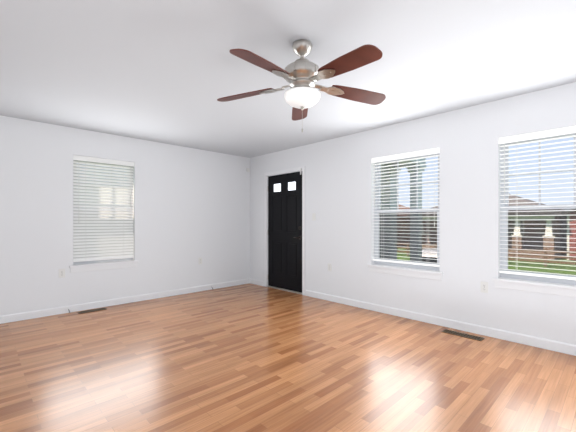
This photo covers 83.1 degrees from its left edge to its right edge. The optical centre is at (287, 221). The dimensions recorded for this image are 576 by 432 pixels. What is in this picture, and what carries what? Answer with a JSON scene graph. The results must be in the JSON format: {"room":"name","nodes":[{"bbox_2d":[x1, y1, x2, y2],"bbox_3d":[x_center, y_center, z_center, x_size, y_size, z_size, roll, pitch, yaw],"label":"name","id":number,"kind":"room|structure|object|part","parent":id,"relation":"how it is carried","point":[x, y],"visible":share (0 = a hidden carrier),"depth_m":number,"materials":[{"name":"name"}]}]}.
{"room":"empty living room","nodes":[
{"label":"empty living room","id":0,"kind":"room"},
{"bbox_2d":[0,115,249,315],"bbox_3d":[-2.684,-0.030,4.578,5.560,2.440,0.160,0,0,-44],"label":"wall","id":1,"kind":"structure","parent":0,"point":[191,206],"depth_m":4.75,"materials":[{"name":"white paint"}]},
{"bbox_2d":[59,269,64,277],"bbox_3d":[-2.936,0.665,4.219,0.070,0.114,0.009,0,0,-44],"label":"electrical outlet","id":2,"kind":"object","parent":1,"relation":"attached to","point":[61,273],"visible":1,"depth_m":4.21,"materials":[{"name":"white plastic"}]},
{"bbox_2d":[73,160,132,264],"bbox_3d":[-2.647,-0.160,4.661,0.780,1.470,0.072,0,0,-44],"label":"window","id":3,"kind":"structure","parent":1,"relation":"in","point":[99,261],"depth_m":4.63,"materials":[{"name":"grey plastic"}]},
{"bbox_2d":[73,155,134,261],"bbox_3d":[-2.591,-0.178,4.603,0.776,1.427,0.078,0,0,-44],"label":"window blind","id":4,"kind":"object","parent":3,"relation":"attached to","point":[103,225],"visible":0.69,"depth_m":4.58,"materials":[{"name":"white plastic"}]},
{"bbox_2d":[69,260,138,267],"bbox_3d":[-2.587,0.589,4.600,0.870,0.028,0.113,0,0,-44],"label":"sill","id":5,"kind":"structure","parent":1,"relation":"attached to","point":[102,263],"depth_m":4.54,"materials":[{"name":"white"}]},
{"bbox_2d":[71,262,136,272],"bbox_3d":[-2.564,0.636,4.575,0.840,0.067,0.012,0,0,-44],"label":"trim","id":6,"kind":"structure","parent":1,"relation":"attached to","point":[100,267],"depth_m":4.54,"materials":[{"name":"white"}]},
{"bbox_2d":[0,278,249,323],"bbox_3d":[-2.683,1.144,4.460,5.400,0.092,0.013,0,0,-44],"label":"baseboard","id":7,"kind":"structure","parent":1,"relation":"attached to","point":[104,303],"depth_m":4.60,"materials":[{"name":"white"}]},
{"bbox_2d":[0,283,575,431],"bbox_3d":[-0.468,1.250,2.159,5.720,0.120,6.720,0,0,-44],"label":"floor","id":8,"kind":"structure","parent":0,"point":[249,357],"depth_m":2.57,"materials":[{"name":"laminate"}]},
{"bbox_2d":[77,307,106,313],"bbox_3d":[-2.622,1.187,4.354,0.330,0.006,0.110,0,0,-44],"label":"floor air vent","id":9,"kind":"object","parent":8,"relation":"in","point":[92,310],"visible":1,"depth_m":4.35,"materials":[{"name":"brown metal"}]},
{"bbox_2d":[442,329,483,340],"bbox_3d":[1.834,1.187,3.416,0.110,0.006,0.380,0,0,-44],"label":"floor air vent","id":10,"kind":"object","parent":8,"relation":"in","point":[463,335],"visible":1,"depth_m":3.40,"materials":[{"name":"brown metal"}]},
{"bbox_2d":[0,0,575,157],"bbox_3d":[-0.468,-1.310,2.159,5.720,0.120,6.720,0,0,-44],"label":"ceiling","id":11,"kind":"structure","parent":0,"point":[171,72],"depth_m":2.53,"materials":[{"name":"white paint"}]},
{"bbox_2d":[217,39,385,131],"bbox_3d":[0.103,-0.941,2.251,1.265,0.619,1.258,0,0,-44],"label":"fan","id":12,"kind":"object","parent":11,"relation":"hanging from","point":[302,75],"visible":1,"depth_m":2.20,"materials":[{"name":"brown wood"}]},
{"bbox_3d":[0.101,-1.072,2.289,0.256,0.356,0.262,0,0,-44],"label":"motor","id":13,"kind":"part","parent":12,"relation":"part of","materials":[{"name":"silver metal"}]},
{"bbox_3d":[0.101,-0.858,2.289,0.256,0.093,0.256,0,0,-44],"label":"lamp shade","id":14,"kind":"part","parent":12,"relation":"part of","materials":[{"name":"white glass"}]},
{"bbox_2d":[250,82,575,344],"bbox_3d":[1.591,-0.030,4.029,0.160,2.440,6.560,0,0,-44],"label":"wall","id":15,"kind":"structure","parent":0,"point":[339,197],"depth_m":3.72,"materials":[{"name":"white paint"}]},
{"bbox_2d":[250,278,263,285],"bbox_3d":[-0.583,1.144,6.163,0.013,0.092,0.410,0,0,-44],"label":"baseboard","id":16,"kind":"structure","parent":15,"relation":"attached to","point":[253,281],"depth_m":6.15,"materials":[{"name":"white"}]},
{"bbox_2d":[267,286,301,293],"bbox_3d":[-0.016,1.181,5.699,0.160,0.018,0.885,0,0,-44],"label":"threshold","id":17,"kind":"object","parent":15,"relation":"attached to","point":[285,289],"visible":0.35,"depth_m":5.64,"materials":[{"name":"silver metal"}]},
{"bbox_2d":[264,166,304,294],"bbox_3d":[-0.021,0.141,5.694,0.174,2.099,1.023,0,0,-44],"label":"door frame","id":18,"kind":"structure","parent":15,"relation":"attached to","point":[303,221],"depth_m":5.76,"materials":[{"name":"white"}]},
{"bbox_2d":[268,172,301,292],"bbox_3d":[-0.064,0.165,5.660,0.092,2.003,0.889,0,0,-44],"label":"door","id":19,"kind":"structure","parent":15,"relation":"in","point":[284,231],"depth_m":5.64,"materials":[{"name":"black wood"}]},
{"bbox_2d":[312,213,315,220],"bbox_3d":[0.408,-0.080,5.132,0.016,0.114,0.070,0,0,-44],"label":"light switch","id":20,"kind":"object","parent":15,"relation":"attached to","point":[313,216],"visible":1,"depth_m":5.12,"materials":[{"name":"white plastic"}]},
{"bbox_2d":[367,264,442,274],"bbox_3d":[1.457,0.589,4.094,0.113,0.028,0.990,0,0,-44],"label":"sill","id":21,"kind":"structure","parent":15,"relation":"attached to","point":[406,269],"depth_m":4.02,"materials":[{"name":"white"}]},
{"bbox_2d":[369,267,441,279],"bbox_3d":[1.432,0.636,4.070,0.012,0.067,0.960,0,0,-44],"label":"trim","id":22,"kind":"structure","parent":15,"relation":"attached to","point":[409,273],"depth_m":4.02,"materials":[{"name":"white"}]},
{"bbox_2d":[374,153,438,270],"bbox_3d":[1.518,-0.145,4.153,0.072,1.440,0.900,0,0,-44],"label":"window","id":23,"kind":"structure","parent":15,"relation":"in","point":[410,222],"depth_m":4.25,"materials":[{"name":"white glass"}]},
{"bbox_2d":[371,148,438,266],"bbox_3d":[1.460,-0.170,4.097,0.078,1.385,0.896,0,0,-44],"label":"window blind","id":24,"kind":"object","parent":23,"relation":"attached to","point":[407,155],"visible":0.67,"depth_m":4.07,"materials":[{"name":"white plastic"}]},
{"bbox_3d":[1.518,-0.145,4.153,0.072,1.440,0.900,0,0,-44],"label":"window sash","id":25,"kind":"part","parent":23,"relation":"part of","materials":[{"name":"white plastic"}]},
{"bbox_2d":[380,212,436,262],"bbox_3d":[1.545,0.202,4.179,0.002,0.714,0.836,0,0,-44],"label":"screen","id":26,"kind":"object","parent":23,"relation":"attached to","point":[411,245],"depth_m":4.17,"materials":[{"name":"grey metal"}]},
{"bbox_2d":[305,290,575,355],"bbox_3d":[1.987,1.144,3.492,0.013,0.092,4.915,0,0,-44],"label":"baseboard","id":27,"kind":"structure","parent":15,"relation":"attached to","point":[557,346],"depth_m":3.58,"materials":[{"name":"white wood"}]},
{"bbox_2d":[481,281,487,292],"bbox_3d":[2.064,0.685,3.416,0.009,0.114,0.070,0,0,-44],"label":"electrical outlet","id":28,"kind":"object","parent":15,"relation":"attached to","point":[484,287],"visible":1,"depth_m":3.41,"materials":[{"name":"white plastic"}]},
{"bbox_2d":[492,277,575,289],"bbox_3d":[2.486,0.589,3.024,0.113,0.028,0.990,0,0,-44],"label":"sill","id":29,"kind":"structure","parent":15,"relation":"attached to","point":[541,283],"depth_m":3.09,"materials":[{"name":"white"}]},
{"bbox_2d":[495,281,575,296],"bbox_3d":[2.462,0.636,3.000,0.012,0.067,0.960,0,0,-44],"label":"trim","id":30,"kind":"structure","parent":15,"relation":"attached to","point":[542,289],"depth_m":3.09,"materials":[{"name":"white"}]},
{"bbox_2d":[500,133,575,284],"bbox_3d":[2.548,-0.145,3.083,0.072,1.440,0.900,0,0,-44],"label":"window","id":31,"kind":"structure","parent":15,"relation":"in","point":[545,211],"depth_m":3.26,"materials":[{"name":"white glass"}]},
{"bbox_2d":[499,126,575,279],"bbox_3d":[2.490,-0.170,3.027,0.078,1.385,0.896,0,0,-44],"label":"window blind","id":32,"kind":"object","parent":31,"relation":"attached to","point":[542,134],"visible":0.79,"depth_m":3.12,"materials":[{"name":"white plastic"}]},
{"bbox_3d":[2.548,-0.145,3.083,0.072,1.440,0.900,0,0,-44],"label":"window sash","id":33,"kind":"part","parent":31,"relation":"part of","materials":[{"name":"white plastic"}]},
{"bbox_2d":[508,209,575,275],"bbox_3d":[2.575,0.202,3.109,0.002,0.714,0.836,0,0,-44],"label":"screen","id":34,"kind":"object","parent":31,"relation":"attached to","point":[542,240],"depth_m":3.18,"materials":[{"name":"grey metal"}]},
{"label":"outside","id":35,"kind":"structure","parent":0,"visible":0},
{"bbox_2d":[397,245,575,275],"bbox_3d":[17.273,2.590,23.672,130.000,0.200,140.000,0,0,-44],"label":"lawn","id":36,"kind":"structure","parent":35,"point":[541,270],"depth_m":18.61,"materials":[{"name":"green plant"}]},
{"bbox_2d":[380,158,425,261],"bbox_3d":[1.026,0.519,7.053,3.160,3.899,4.220,0,0,-44],"label":"porch","id":37,"kind":"object","parent":36,"relation":"on","point":[394,201],"depth_m":6.02,"materials":[{"name":"grey"}]},
{"bbox_2d":[397,205,427,245],"bbox_3d":[9.794,-0.420,39.375,11.900,5.779,11.900,0,0,-44],"label":"house","id":38,"kind":"structure","parent":36,"relation":"on","point":[405,207],"depth_m":34.39,"materials":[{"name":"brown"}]},
{"bbox_2d":[397,242,575,266],"bbox_3d":[9.472,1.980,23.104,0.150,0.979,38.120,0,0,-44],"label":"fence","id":39,"kind":"object","parent":36,"relation":"on","point":[517,254],"depth_m":18.31,"materials":[{"name":"wood"}]},
{"bbox_2d":[407,194,566,259],"bbox_3d":[18.538,-0.171,28.811,13.950,5.279,10.250,0,0,-44],"label":"house","id":40,"kind":"structure","parent":36,"relation":"on","point":[520,201],"depth_m":23.69,"materials":[{"name":"brown"}]},
{"bbox_2d":[559,209,575,259],"bbox_3d":[25.712,-0.321,22.113,12.800,5.579,9.850,0,0,-44],"label":"house","id":41,"kind":"structure","parent":36,"relation":"on","point":[567,212],"depth_m":21.07,"materials":[{"name":"red"}]},
{"bbox_3d":[3.798,2.480,10.705,8.200,0.020,140.000,0,0,-44],"label":"road","id":42,"kind":"object","parent":36,"relation":"on","visible":0},
{"bbox_2d":[422,248,436,263],"bbox_3d":[5.729,1.650,10.548,1.880,1.638,4.656,0,0,39],"label":"car","id":43,"kind":"object","parent":42,"relation":"on","point":[427,258],"depth_m":9.24,"materials":[{"name":"white paint"}]}
]}

